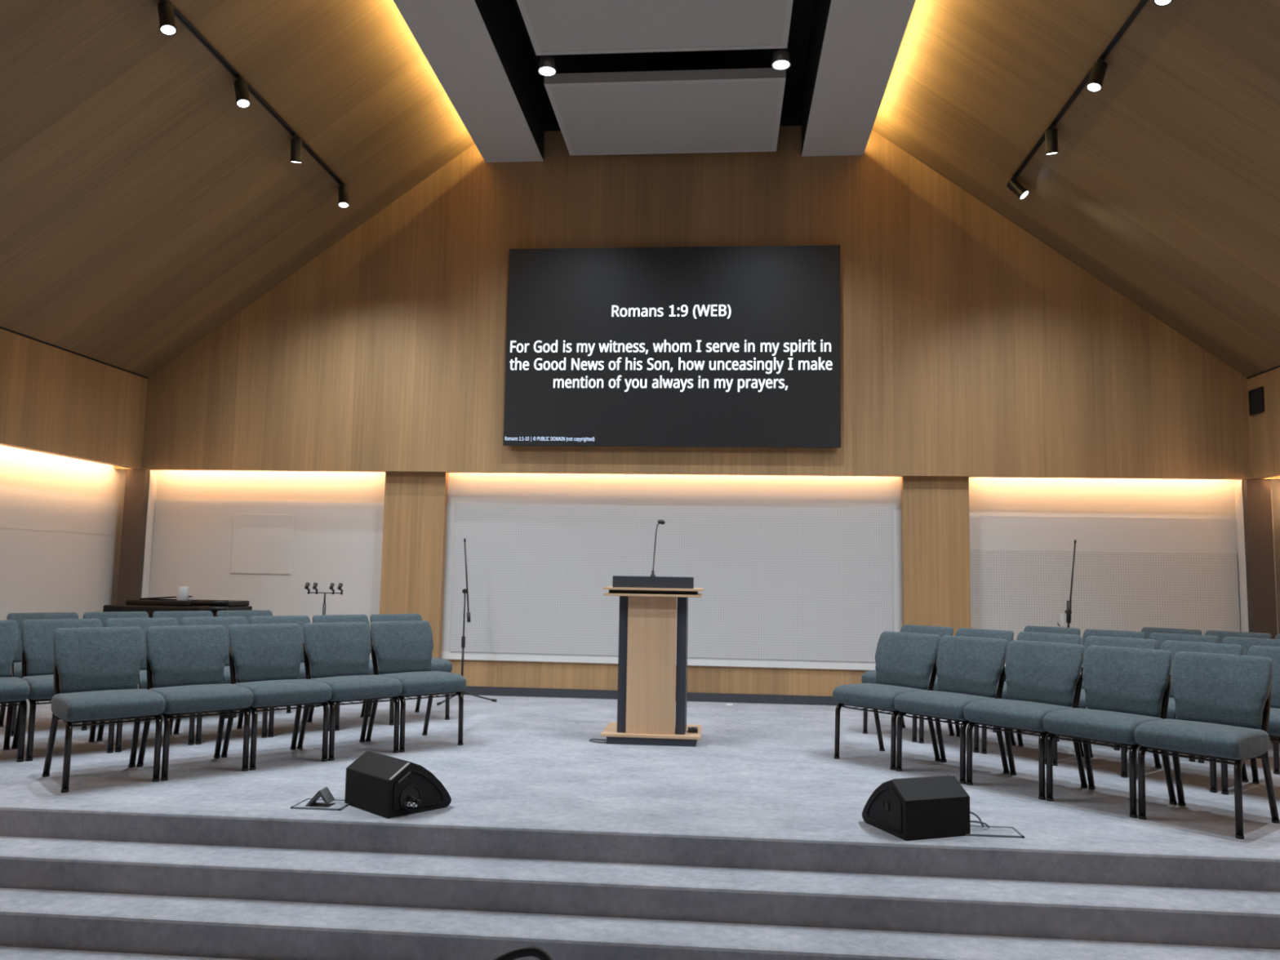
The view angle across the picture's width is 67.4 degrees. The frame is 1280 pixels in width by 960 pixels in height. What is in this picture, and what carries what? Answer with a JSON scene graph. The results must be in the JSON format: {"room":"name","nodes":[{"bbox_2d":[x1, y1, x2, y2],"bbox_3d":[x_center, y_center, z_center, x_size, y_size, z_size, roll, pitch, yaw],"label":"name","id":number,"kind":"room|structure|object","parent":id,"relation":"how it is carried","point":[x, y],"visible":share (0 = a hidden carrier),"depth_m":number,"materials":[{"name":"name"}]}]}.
{"room":"church","nodes":[
{"label":"church","id":0,"kind":"room"},
{"bbox_2d":[0,444,126,704],"bbox_3d":[-5.955,0.551,3.777,0.060,2.929,12.600,1,-6,5],"label":"wall","id":1,"kind":"structure","parent":0,"point":[61,517],"depth_m":9.02,"materials":[{"name":"grey paint"}]},
{"bbox_2d":[0,328,147,469],"bbox_3d":[-5.632,-1.191,3.787,0.050,0.950,12.330,1,-6,5],"label":"wall","id":2,"kind":"structure","parent":0,"point":[53,400],"depth_m":8.72,"materials":[{"name":"brown wood"}]},
{"bbox_2d":[0,444,136,469],"bbox_3d":[-5.690,-0.726,3.745,0.050,0.015,12.330,1,-6,5],"label":"trim","id":3,"kind":"structure","parent":2,"relation":"attached to","point":[0,444],"depth_m":8.76,"materials":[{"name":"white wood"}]},
{"bbox_2d":[0,326,147,378],"bbox_3d":[-5.598,-1.659,3.816,0.004,0.016,12.300,1,-6,5],"label":"trim","id":4,"kind":"structure","parent":2,"relation":"attached to","point":[1,327],"depth_m":8.72,"materials":[{"name":"black"}]},
{"bbox_2d":[0,945,263,959],"bbox_3d":[-0.487,1.780,0.363,11.800,0.191,7.190,1,-6,5],"label":"floor","id":5,"kind":"structure","parent":0,"point":[6,953],"depth_m":4.07,"materials":[{"name":"grey carpet"}]},
{"bbox_2d":[493,945,551,959],"bbox_3d":[-0.347,1.633,2.751,0.340,0.573,0.220,1,-6,5],"label":"bag","id":6,"kind":"object","parent":5,"relation":"on","point":[531,950],"visible":1,"depth_m":2.77,"materials":[{"name":"black"}]},
{"bbox_2d":[0,0,474,377],"bbox_3d":[-3.645,-3.077,3.807,3.870,2.877,12.330,1,-6,5],"label":"ceiling","id":7,"kind":"structure","parent":0,"point":[143,209],"depth_m":7.66,"materials":[{"name":"brown wood"}]},
{"bbox_2d":[167,0,346,186],"bbox_3d":[-3.093,-3.126,5.631,0.050,0.048,7.030,1,-6,5],"label":"track rail","id":8,"kind":"object","parent":7,"relation":"attached to","point":[177,14],"visible":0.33,"depth_m":7.28,"materials":[{"name":"black metal"}]},
{"bbox_2d":[157,0,177,35],"bbox_3d":[-3.025,-2.962,6.140,0.114,0.217,0.137,6,-7,-41],"label":"track spotlight","id":9,"kind":"object","parent":8,"relation":"attached to","point":[167,26],"visible":1,"depth_m":6.11,"materials":[{"name":"black metal"}]},
{"bbox_2d":[233,75,250,108],"bbox_3d":[-2.942,-2.866,7.100,0.112,0.217,0.143,6,-7,-40],"label":"track spotlight","id":10,"kind":"object","parent":8,"relation":"attached to","point":[242,100],"visible":1,"depth_m":7.07,"materials":[{"name":"black metal"}]},
{"bbox_2d":[289,133,302,163],"bbox_3d":[-2.882,-2.771,8.059,0.100,0.217,0.160,3,-6,-16],"label":"track spotlight","id":11,"kind":"object","parent":8,"relation":"attached to","point":[295,142],"visible":1,"depth_m":8.03,"materials":[{"name":"black metal"}]},
{"bbox_2d":[337,182,349,208],"bbox_3d":[-2.789,-2.674,9.035,0.100,0.217,0.138,4,-6,-25],"label":"track spotlight","id":12,"kind":"object","parent":8,"relation":"attached to","point":[343,202],"visible":1,"depth_m":9.00,"materials":[{"name":"black metal"}]},
{"bbox_2d":[0,694,1279,959],"bbox_3d":[0.057,2.204,6.780,11.800,0.620,5.710,1,-6,5],"label":"floor","id":13,"kind":"structure","parent":0,"point":[750,841],"depth_m":4.52,"materials":[{"name":"grey carpet"}]},
{"bbox_2d":[0,619,30,762],"bbox_3d":[-4.169,1.320,6.023,0.491,0.842,0.606,6,-7,-41],"label":"chair","id":14,"kind":"object","parent":13,"relation":"on","point":[13,689],"visible":1,"depth_m":6.23,"materials":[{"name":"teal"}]},
{"bbox_2d":[0,612,87,736],"bbox_3d":[-4.450,1.430,7.192,0.491,0.842,0.606,6,-7,-41],"label":"chair","id":15,"kind":"object","parent":13,"relation":"on","point":[19,618],"visible":0.17,"depth_m":7.25,"materials":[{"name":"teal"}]},
{"bbox_2d":[11,618,115,761],"bbox_3d":[-3.795,1.359,6.353,0.491,0.842,0.606,6,-7,-41],"label":"chair","id":16,"kind":"object","parent":13,"relation":"on","point":[37,635],"visible":0.46,"depth_m":6.37,"materials":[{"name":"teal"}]},
{"bbox_2d":[42,626,165,792],"bbox_3d":[-3.089,1.292,5.545,0.491,0.842,0.606,6,-7,-41],"label":"chair","id":17,"kind":"object","parent":13,"relation":"on","point":[96,670],"visible":1,"depth_m":5.57,"materials":[{"name":"grey"}]},
{"bbox_2d":[82,611,161,729],"bbox_3d":[-4.069,1.469,7.529,0.491,0.842,0.606,6,-7,-41],"label":"chair","id":18,"kind":"object","parent":13,"relation":"on","point":[103,616],"visible":0.11,"depth_m":7.73,"materials":[{"name":"grey"}]},
{"bbox_2d":[96,617,195,752],"bbox_3d":[-3.422,1.398,6.682,0.491,0.842,0.606,6,-7,-41],"label":"chair","id":19,"kind":"object","parent":13,"relation":"on","point":[143,623],"visible":0.18,"depth_m":6.79,"materials":[{"name":"grey"}]},
{"bbox_2d":[102,595,252,617],"bbox_3d":[-4.285,1.548,8.871,1.180,0.940,0.501,1,-6,5],"label":"piano","id":20,"kind":"object","parent":13,"relation":"on","point":[149,605],"visible":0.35,"depth_m":8.72,"materials":[{"name":"black wood"}]},
{"bbox_2d":[176,586,189,600],"bbox_3d":[-4.199,1.043,8.813,0.106,0.125,0.106,1,-6,5],"label":"cup","id":21,"kind":"object","parent":20,"relation":"on","point":[182,593],"visible":1,"depth_m":8.77,"materials":[{"name":"white ceramic"}]},
{"bbox_2d":[152,610,228,718],"bbox_3d":[-3.688,1.509,7.865,0.491,0.842,0.606,6,-7,-41],"label":"chair","id":22,"kind":"object","parent":13,"relation":"on","point":[179,615],"visible":0.09,"depth_m":8.06,"materials":[{"name":"grey"}]},
{"bbox_2d":[136,625,253,781],"bbox_3d":[-2.718,1.331,5.873,0.491,0.842,0.606,6,-7,-41],"label":"chair","id":23,"kind":"object","parent":13,"relation":"on","point":[185,664],"visible":0.93,"depth_m":5.90,"materials":[{"name":"grey"}]},
{"bbox_2d":[173,616,267,744],"bbox_3d":[-3.048,1.437,7.012,0.491,0.842,0.606,6,-7,-41],"label":"chair","id":24,"kind":"object","parent":13,"relation":"on","point":[226,621],"visible":0.27,"depth_m":7.13,"materials":[{"name":"grey"}]},
{"bbox_2d":[216,609,291,717],"bbox_3d":[-3.306,1.549,8.201,0.491,0.842,0.606,6,-7,-41],"label":"chair","id":25,"kind":"object","parent":13,"relation":"on","point":[246,614],"visible":0.15,"depth_m":8.40,"materials":[{"name":"grey"}]},
{"bbox_2d":[221,623,331,770],"bbox_3d":[-2.347,1.370,6.201,0.491,0.842,0.606,6,-7,-41],"label":"chair","id":26,"kind":"object","parent":13,"relation":"on","point":[265,659],"visible":0.91,"depth_m":6.23,"materials":[{"name":"grey"}]},
{"bbox_2d":[243,615,329,737],"bbox_3d":[-2.675,1.476,7.342,0.491,0.842,0.606,6,-7,-41],"label":"chair","id":27,"kind":"object","parent":13,"relation":"on","point":[300,620],"visible":0.18,"depth_m":7.49,"materials":[{"name":"grey"}]},
{"bbox_2d":[290,786,348,810],"bbox_3d":[-1.642,1.642,4.980,0.260,0.086,0.195,1,-6,5],"label":"box","id":28,"kind":"object","parent":13,"relation":"on","point":[328,802],"visible":0.87,"depth_m":4.94,"materials":[{"name":"silver metal"}]},
{"bbox_2d":[304,582,342,705],"bbox_3d":[-2.913,1.487,8.770,0.278,1.090,0.274,6,-7,-40],"label":"stand","id":29,"kind":"object","parent":13,"relation":"on","point":[307,584],"visible":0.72,"depth_m":8.80,"materials":[{"name":"black metal"}]},
{"bbox_2d":[296,622,402,760],"bbox_3d":[-1.975,1.408,6.528,0.491,0.842,0.606,6,-7,-41],"label":"chair","id":30,"kind":"object","parent":13,"relation":"on","point":[336,655],"visible":0.9,"depth_m":6.56,"materials":[{"name":"grey"}]},
{"bbox_2d":[306,614,394,730],"bbox_3d":[-2.301,1.515,7.671,0.491,0.842,0.606,6,-7,-41],"label":"chair","id":31,"kind":"object","parent":13,"relation":"on","point":[326,618],"visible":0.27,"depth_m":7.77,"materials":[{"name":"grey"}]},
{"bbox_2d":[344,751,451,818],"bbox_3d":[-1.241,1.564,4.998,0.474,0.259,0.376,-4,-8,44],"label":"floor monitor","id":32,"kind":"object","parent":13,"relation":"on","point":[385,786],"visible":1,"depth_m":4.87,"materials":[{"name":"black plastic"}]},
{"bbox_2d":[368,751,431,773],"bbox_3d":[-1.229,1.535,5.052,0.380,0.190,0.252,-4,-8,44],"label":"grille","id":33,"kind":"object","parent":32,"relation":"attached to","point":[377,762],"depth_m":4.89,"materials":[{"name":"black metal"}]},
{"bbox_2d":[400,784,421,809],"bbox_3d":[-1.143,1.593,4.815,0.100,0.123,0.108,1,-6,5],"label":"connector","id":34,"kind":"object","parent":32,"relation":"on","point":[410,794],"depth_m":4.81,"materials":[{"name":"black"}]},
{"bbox_2d":[368,613,452,719],"bbox_3d":[-1.927,1.554,8.001,0.491,0.842,0.606,6,-7,-41],"label":"chair","id":35,"kind":"object","parent":13,"relation":"on","point":[437,664],"visible":0.16,"depth_m":8.07,"materials":[{"name":"grey"}]},
{"bbox_2d":[364,620,466,752],"bbox_3d":[-1.604,1.447,6.856,0.491,0.842,0.606,6,-7,-41],"label":"chair","id":36,"kind":"object","parent":13,"relation":"on","point":[402,651],"visible":0.89,"depth_m":6.88,"materials":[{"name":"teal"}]},
{"bbox_2d":[436,537,497,705],"bbox_3d":[-1.617,1.317,9.056,0.558,1.531,0.559,1,-6,5],"label":"microphone stand","id":37,"kind":"object","parent":13,"relation":"on","point":[464,591],"visible":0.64,"depth_m":9.06,"materials":[{"name":"black metal"}]},
{"bbox_2d":[588,738,606,743],"bbox_3d":[-0.292,1.901,6.998,0.172,0.010,0.105,-1,-6,22],"label":"cable","id":38,"kind":"object","parent":13,"relation":"on","point":[590,740],"visible":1,"depth_m":7.00,"materials":[{"name":"grey plastic"}]},
{"bbox_2d":[600,575,703,746],"bbox_3d":[0.104,1.329,7.198,0.724,1.205,0.575,1,-6,5],"label":"lectern","id":39,"kind":"object","parent":13,"relation":"on","point":[651,619],"visible":0.99,"depth_m":6.98,"materials":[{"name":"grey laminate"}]},
{"bbox_2d":[650,519,665,576],"bbox_3d":[0.131,0.500,7.061,0.111,0.418,0.040,-1,-6,23],"label":"gooseneck microphone","id":40,"kind":"object","parent":39,"relation":"on","point":[660,522],"visible":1,"depth_m":7.06,"materials":[{"name":"black metal"}]},
{"bbox_2d":[688,726,697,733],"bbox_3d":[0.388,1.834,7.056,0.070,0.033,0.100,1,-6,2],"label":"junction box","id":41,"kind":"object","parent":39,"relation":"on","point":[691,730],"visible":1,"depth_m":7.01,"materials":[{"name":"black"}]},
{"bbox_2d":[832,631,940,770],"bbox_3d":[1.691,1.475,6.545,0.606,0.842,0.491,6,-7,-40],"label":"chair","id":42,"kind":"object","parent":13,"relation":"on","point":[905,662],"visible":0.88,"depth_m":6.54,"materials":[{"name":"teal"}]},
{"bbox_2d":[861,624,954,742],"bbox_3d":[2.134,1.588,7.615,0.606,0.842,0.491,6,-7,-40],"label":"chair","id":43,"kind":"object","parent":13,"relation":"on","point":[868,677],"visible":0.21,"depth_m":7.63,"materials":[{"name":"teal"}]},
{"bbox_2d":[862,775,970,840],"bbox_3d":[1.352,1.585,4.737,0.372,0.259,0.376,3,-6,-19],"label":"floor monitor","id":44,"kind":"object","parent":13,"relation":"on","point":[917,808],"visible":1,"depth_m":4.59,"materials":[{"name":"black plastic"}]},
{"bbox_2d":[893,775,951,780],"bbox_3d":[1.341,1.554,4.784,0.325,0.190,0.252,3,-6,-19],"label":"grille","id":45,"kind":"object","parent":44,"relation":"attached to","point":[943,777],"depth_m":4.69,"materials":[{"name":"black metal"}]},
{"bbox_2d":[893,635,1009,784],"bbox_3d":[2.010,1.444,6.166,0.606,0.842,0.491,6,-7,-40],"label":"chair","id":46,"kind":"object","parent":13,"relation":"on","point":[970,668],"visible":0.9,"depth_m":6.17,"materials":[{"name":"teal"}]},
{"bbox_2d":[919,627,1015,752],"bbox_3d":[2.463,1.555,7.223,0.606,0.842,0.491,6,-7,-40],"label":"chair","id":47,"kind":"object","parent":13,"relation":"on","point":[1008,636],"visible":0.2,"depth_m":7.27,"materials":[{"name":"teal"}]},
{"bbox_2d":[965,825,1024,838],"bbox_3d":[1.697,1.711,4.676,0.287,0.008,0.175,1,-6,5],"label":"floor plate","id":48,"kind":"object","parent":13,"relation":"on","point":[975,830],"visible":0.76,"depth_m":4.66,"materials":[{"name":"silver metal"}]},
{"bbox_2d":[969,811,983,826],"bbox_3d":[1.621,1.668,4.723,0.160,0.085,0.022,2,-6,-10],"label":"cable","id":49,"kind":"object","parent":48,"relation":"on","point":[971,812],"visible":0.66,"depth_m":4.72,"materials":[{"name":"grey plastic"}]},
{"bbox_2d":[969,820,989,828],"bbox_3d":[1.632,1.686,4.693,0.192,0.047,0.027,3,-6,-17],"label":"cable","id":50,"kind":"object","parent":48,"relation":"on","point":[973,821],"visible":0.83,"depth_m":4.69,"materials":[{"name":"grey plastic"}]},
{"bbox_2d":[964,640,1088,799],"bbox_3d":[2.329,1.412,5.786,0.606,0.842,0.491,6,-7,-40],"label":"chair","id":51,"kind":"object","parent":13,"relation":"on","point":[1042,677],"visible":0.91,"depth_m":5.79,"materials":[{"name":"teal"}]},
{"bbox_2d":[981,631,1084,764],"bbox_3d":[2.792,1.523,6.831,0.606,0.842,0.491,6,-7,-40],"label":"chair","id":52,"kind":"object","parent":13,"relation":"on","point":[1024,636],"visible":0.18,"depth_m":6.94,"materials":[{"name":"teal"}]},
{"bbox_2d":[992,625,1080,732],"bbox_3d":[3.229,1.625,7.799,0.606,0.842,0.491,6,-7,-40],"label":"chair","id":53,"kind":"object","parent":13,"relation":"on","point":[1028,628],"visible":0.18,"depth_m":7.98,"materials":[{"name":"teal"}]},
{"bbox_2d":[1057,539,1076,627],"bbox_3d":[3.949,1.343,8.672,0.462,1.601,0.622,3,-6,-21],"label":"microphone stand","id":54,"kind":"object","parent":13,"relation":"on","point":[1068,611],"visible":0.32,"depth_m":8.65,"materials":[{"name":"black metal"}]},
{"bbox_2d":[1057,629,1146,751],"bbox_3d":[3.556,1.593,7.409,0.606,0.842,0.491,6,-7,-40],"label":"chair","id":55,"kind":"object","parent":13,"relation":"on","point":[1117,633],"visible":0.16,"depth_m":7.59,"materials":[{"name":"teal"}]},
{"bbox_2d":[1052,635,1161,777],"bbox_3d":[3.122,1.490,6.439,0.606,0.842,0.491,6,-7,-40],"label":"chair","id":56,"kind":"object","parent":13,"relation":"on","point":[1091,640],"visible":0.18,"depth_m":6.50,"materials":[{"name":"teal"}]},
{"bbox_2d":[1043,644,1177,817],"bbox_3d":[2.648,1.380,5.406,0.606,0.842,0.491,6,-7,-40],"label":"chair","id":57,"kind":"object","parent":13,"relation":"on","point":[1125,688],"visible":0.93,"depth_m":5.41,"materials":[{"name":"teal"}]},
{"bbox_2d":[1141,626,1201,639],"bbox_3d":[4.299,1.658,7.936,0.606,0.842,0.491,6,-7,-40],"label":"chair","id":58,"kind":"object","parent":13,"relation":"on","point":[1148,630],"visible":0.18,"depth_m":8.14,"materials":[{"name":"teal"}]},
{"bbox_2d":[1126,632,1218,761],"bbox_3d":[3.884,1.561,7.020,0.606,0.842,0.491,6,-7,-40],"label":"chair","id":59,"kind":"object","parent":13,"relation":"on","point":[1160,637],"visible":0.14,"depth_m":7.21,"materials":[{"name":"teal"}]},
{"bbox_2d":[1136,640,1248,792],"bbox_3d":[3.451,1.458,6.047,0.606,0.842,0.491,6,-7,-40],"label":"chair","id":60,"kind":"object","parent":13,"relation":"on","point":[1174,646],"visible":0.16,"depth_m":6.14,"materials":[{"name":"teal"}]},
{"bbox_2d":[1134,651,1279,839],"bbox_3d":[2.967,1.349,5.027,0.606,0.842,0.491,6,-7,-40],"label":"chair","id":61,"kind":"object","parent":13,"relation":"on","point":[1222,701],"visible":1,"depth_m":5.02,"materials":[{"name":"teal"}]},
{"bbox_2d":[1204,630,1272,742],"bbox_3d":[4.623,1.626,7.550,0.606,0.842,0.491,6,-7,-40],"label":"chair","id":62,"kind":"object","parent":13,"relation":"on","point":[1220,635],"visible":0.1,"depth_m":7.75,"materials":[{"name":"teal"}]},
{"bbox_2d":[1198,636,1279,774],"bbox_3d":[4.211,1.528,6.630,0.606,0.842,0.491,6,-7,-40],"label":"chair","id":63,"kind":"object","parent":13,"relation":"on","point":[1246,643],"visible":0.17,"depth_m":6.80,"materials":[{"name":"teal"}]},
{"bbox_2d":[1221,645,1279,795],"bbox_3d":[3.780,1.425,5.655,0.606,0.842,0.491,6,-7,-40],"label":"chair","id":64,"kind":"object","parent":13,"relation":"on","point":[1273,652],"visible":0.22,"depth_m":5.82,"materials":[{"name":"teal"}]},
{"bbox_2d":[1275,634,1279,743],"bbox_3d":[4.947,1.594,7.164,0.606,0.842,0.491,6,-7,-40],"label":"chair","id":65,"kind":"object","parent":13,"relation":"on","point":[1277,637],"visible":0.06,"depth_m":7.52,"materials":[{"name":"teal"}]},
{"bbox_2d":[513,0,814,89],"bbox_3d":[-0.192,-4.620,3.704,3.900,0.050,12.400,1,-6,5],"label":"ceiling","id":66,"kind":"structure","parent":0,"point":[802,14],"depth_m":9.22,"materials":[{"name":"black"}]},
{"bbox_2d":[393,0,545,162],"bbox_3d":[-1.792,-4.236,3.750,0.602,0.760,12.300,1,-6,5],"label":"ceiling bulkhead","id":67,"kind":"structure","parent":66,"relation":"attached to","point":[479,51],"depth_m":8.25,"materials":[{"name":"grey paint"}]},
{"bbox_2d":[537,54,556,76],"bbox_3d":[-0.764,-3.756,8.002,0.156,0.740,0.156,1,-6,5],"label":"recessed light","id":68,"kind":"object","parent":66,"relation":"in","point":[547,66],"visible":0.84,"depth_m":7.93,"materials":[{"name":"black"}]},
{"bbox_2d":[516,0,793,55],"bbox_3d":[0.104,-3.892,6.972,2.020,0.750,1.575,1,-6,5],"label":"ceiling panel","id":69,"kind":"object","parent":66,"relation":"hanging from","point":[553,27],"visible":1,"depth_m":7.34,"materials":[{"name":"grey paint"}]},
{"bbox_2d":[543,48,786,155],"bbox_3d":[0.267,-3.699,8.908,2.060,0.750,1.420,1,-6,5],"label":"ceiling panel","id":70,"kind":"object","parent":66,"relation":"hanging from","point":[731,110],"visible":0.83,"depth_m":8.69,"materials":[{"name":"grey paint"}]},
{"bbox_2d":[771,40,791,70],"bbox_3d":[1.154,-3.738,7.838,0.156,0.740,0.156,1,-6,5],"label":"recessed light","id":71,"kind":"object","parent":66,"relation":"in","point":[781,60],"visible":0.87,"depth_m":7.77,"materials":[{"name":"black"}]},
{"bbox_2d":[801,0,915,156],"bbox_3d":[1.402,-4.207,3.477,0.608,0.760,12.300,1,-6,5],"label":"ceiling bulkhead","id":72,"kind":"structure","parent":66,"relation":"attached to","point":[853,46],"depth_m":8.03,"materials":[{"name":"grey paint"}]},
{"bbox_2d":[113,83,1279,479],"bbox_3d":[0.322,-2.029,9.584,11.410,3.960,0.060,1,-6,5],"label":"wall","id":73,"kind":"structure","parent":0,"point":[971,346],"depth_m":9.52,"materials":[{"name":"brown wood"}]},
{"bbox_2d":[116,469,150,604],"bbox_3d":[-5.190,0.988,9.783,0.210,2.200,0.075,1,-6,5],"label":"trim","id":74,"kind":"structure","parent":73,"relation":"attached to","point":[137,481],"depth_m":9.79,"materials":[{"name":"brown wood"}]},
{"bbox_2d":[502,244,840,448],"bbox_3d":[0.307,-1.308,9.431,3.270,1.985,0.100,1,-6,5],"label":"led screen","id":75,"kind":"object","parent":73,"relation":"attached to","point":[686,346],"visible":1,"depth_m":9.38,"materials":[{"name":"black"}]},
{"bbox_2d":[147,469,1244,479],"bbox_3d":[0.290,-0.066,9.425,10.810,0.022,0.046,1,-6,5],"label":"trim","id":76,"kind":"structure","parent":73,"relation":"attached to","point":[148,469],"depth_m":9.40,"materials":[{"name":"brown wood"}]},
{"bbox_2d":[1242,479,1277,639],"bbox_3d":[5.730,1.091,8.849,0.210,2.200,0.075,1,-6,5],"label":"trim","id":77,"kind":"structure","parent":73,"relation":"attached to","point":[1257,504],"depth_m":8.86,"materials":[{"name":"brown wood"}]},
{"bbox_2d":[152,470,1278,634],"bbox_3d":[0.288,0.980,9.524,11.610,2.360,0.070,1,-6,5],"label":"wall","id":78,"kind":"structure","parent":0,"point":[988,496],"depth_m":9.29,"materials":[{"name":"grey paint"}]},
{"bbox_2d":[141,470,157,598],"bbox_3d":[-5.099,0.999,9.877,0.055,2.200,0.130,1,-6,5],"label":"trim","id":79,"kind":"structure","parent":78,"relation":"attached to","point":[153,474],"depth_m":9.91,"materials":[{"name":"grey paint"}]},
{"bbox_2d":[149,500,384,659],"bbox_3d":[-3.822,1.121,9.816,2.492,1.810,0.014,1,-6,5],"label":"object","id":80,"kind":"structure","parent":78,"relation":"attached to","point":[335,543],"depth_m":9.83,"materials":[{"name":"grey paint"}]},
{"bbox_2d":[230,514,293,574],"bbox_3d":[-3.878,0.657,9.855,0.645,0.610,0.008,1,-6,5],"label":"access panel","id":81,"kind":"object","parent":80,"relation":"attached to","point":[262,544],"visible":1,"depth_m":9.85,"materials":[{"name":"grey paint"}]},
{"bbox_2d":[379,471,448,695],"bbox_3d":[-2.271,0.945,9.636,0.620,2.360,0.145,1,-6,5],"label":"pillar","id":82,"kind":"structure","parent":78,"relation":"attached to","point":[415,506],"depth_m":9.59,"materials":[{"name":"brown wood"}]},
{"bbox_2d":[444,685,848,706],"bbox_3d":[0.264,2.106,9.359,4.530,0.085,0.040,1,-6,5],"label":"baseboard","id":83,"kind":"structure","parent":78,"relation":"attached to","point":[478,691],"depth_m":9.33,"materials":[{"name":"grey"}]},
{"bbox_2d":[448,659,868,696],"bbox_3d":[0.267,1.938,9.383,4.500,0.265,0.025,1,-6,5],"label":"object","id":84,"kind":"structure","parent":78,"relation":"attached to","point":[500,673],"depth_m":9.35,"materials":[{"name":"brown wood"}]},
{"bbox_2d":[441,472,902,670],"bbox_3d":[0.286,0.809,9.477,4.500,2.000,0.058,1,-6,5],"label":"acoustic panel","id":85,"kind":"object","parent":78,"relation":"attached to","point":[793,571],"visible":0.71,"depth_m":9.45,"materials":[{"name":"grey fabric"}]},
{"bbox_2d":[901,476,971,635],"bbox_3d":[2.830,0.993,9.200,0.620,2.360,0.145,1,-6,5],"label":"pillar","id":86,"kind":"structure","parent":78,"relation":"attached to","point":[935,520],"depth_m":9.16,"materials":[{"name":"brown wood"}]},
{"bbox_2d":[968,515,1238,553],"bbox_3d":[4.416,0.519,9.179,2.525,0.325,0.014,1,-6,5],"label":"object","id":87,"kind":"structure","parent":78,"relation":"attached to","point":[1220,535],"depth_m":9.17,"materials":[{"name":"grey paint"}]},
{"bbox_2d":[969,549,1239,666],"bbox_3d":[4.390,1.385,9.092,2.455,1.415,0.017,1,-6,5],"label":"acoustic panel","id":88,"kind":"object","parent":78,"relation":"attached to","point":[1011,590],"visible":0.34,"depth_m":9.12,"materials":[{"name":"white fabric"}]},
{"bbox_2d":[1234,480,1248,631],"bbox_3d":[5.656,1.100,8.957,0.055,2.200,0.130,1,-6,5],"label":"trim","id":89,"kind":"structure","parent":78,"relation":"attached to","point":[1237,484],"depth_m":8.99,"materials":[{"name":"grey paint"}]},
{"bbox_2d":[871,0,1279,377],"bbox_3d":[3.240,-3.034,3.220,3.930,2.921,12.330,1,-6,5],"label":"ceiling","id":90,"kind":"structure","parent":0,"point":[1162,184],"depth_m":7.45,"materials":[{"name":"brown wood"}]},
{"bbox_2d":[1013,0,1148,177],"bbox_3d":[3.058,-3.051,5.138,0.050,0.048,7.100,1,-6,5],"label":"track rail","id":91,"kind":"object","parent":90,"relation":"attached to","point":[1142,3],"visible":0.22,"depth_m":6.94,"materials":[{"name":"black metal"}]},
{"bbox_2d":[1006,175,1029,199],"bbox_3d":[3.368,-2.601,8.562,0.186,0.208,0.120,-3,-7,37],"label":"track spotlight","id":92,"kind":"object","parent":91,"relation":"attached to","point":[1013,184],"visible":1,"depth_m":8.54,"materials":[{"name":"black metal"}]},
{"bbox_2d":[1044,123,1058,154],"bbox_3d":[3.260,-2.691,7.611,0.099,0.218,0.158,-2,-6,27],"label":"track spotlight","id":93,"kind":"object","parent":91,"relation":"attached to","point":[1051,133],"visible":1,"depth_m":7.58,"materials":[{"name":"black metal"}]},
{"bbox_2d":[1086,56,1107,92],"bbox_3d":[3.151,-2.790,6.624,0.147,0.218,0.126,1,-6,5],"label":"track spotlight","id":94,"kind":"object","parent":91,"relation":"attached to","point":[1095,84],"visible":1,"depth_m":6.59,"materials":[{"name":"black metal"}]},
{"bbox_2d":[1153,0,1172,6],"bbox_3d":[3.070,-2.890,5.616,0.141,0.217,0.110,6,-8,-42],"label":"track spotlight","id":95,"kind":"object","parent":91,"relation":"attached to","point":[1158,2],"visible":1,"depth_m":5.61,"materials":[{"name":"black"}]},
{"bbox_2d":[1247,367,1279,479],"bbox_3d":[5.188,-1.089,2.862,0.050,0.950,12.330,1,-6,5],"label":"wall","id":96,"kind":"structure","parent":0,"point":[1264,427],"depth_m":8.66,"materials":[{"name":"brown wood"}]},
{"bbox_2d":[1248,386,1265,415],"bbox_3d":[5.658,-0.723,8.811,0.020,0.230,0.220,1,-6,5],"label":"wall speaker","id":97,"kind":"object","parent":96,"relation":"attached to","point":[1256,396],"visible":1,"depth_m":8.80,"materials":[{"name":"black plastic"}]},
{"bbox_2d":[1249,388,1261,413],"bbox_3d":[5.662,-0.723,8.811,0.013,0.200,0.190,1,-6,5],"label":"grille","id":98,"kind":"object","parent":97,"relation":"attached to","point":[1255,394],"depth_m":8.82,"materials":[{"name":"black"}]},
{"bbox_2d":[1246,364,1279,379],"bbox_3d":[5.168,-1.558,2.895,0.004,0.016,12.300,1,-6,5],"label":"trim","id":99,"kind":"structure","parent":96,"relation":"attached to","point":[1277,366],"depth_m":8.71,"materials":[{"name":"black"}]},
{"bbox_2d":[1257,475,1279,479],"bbox_3d":[5.230,-0.624,2.812,0.050,0.015,12.330,1,-6,5],"label":"trim","id":100,"kind":"structure","parent":96,"relation":"attached to","point":[1276,475],"depth_m":8.74,"materials":[{"name":"brown wood"}]},
{"bbox_2d":[1271,480,1279,634],"bbox_3d":[5.473,0.658,2.800,0.060,2.929,12.600,1,-6,5],"label":"wall","id":101,"kind":"structure","parent":0,"point":[1275,483],"depth_m":9.00,"materials":[{"name":"grey paint"}]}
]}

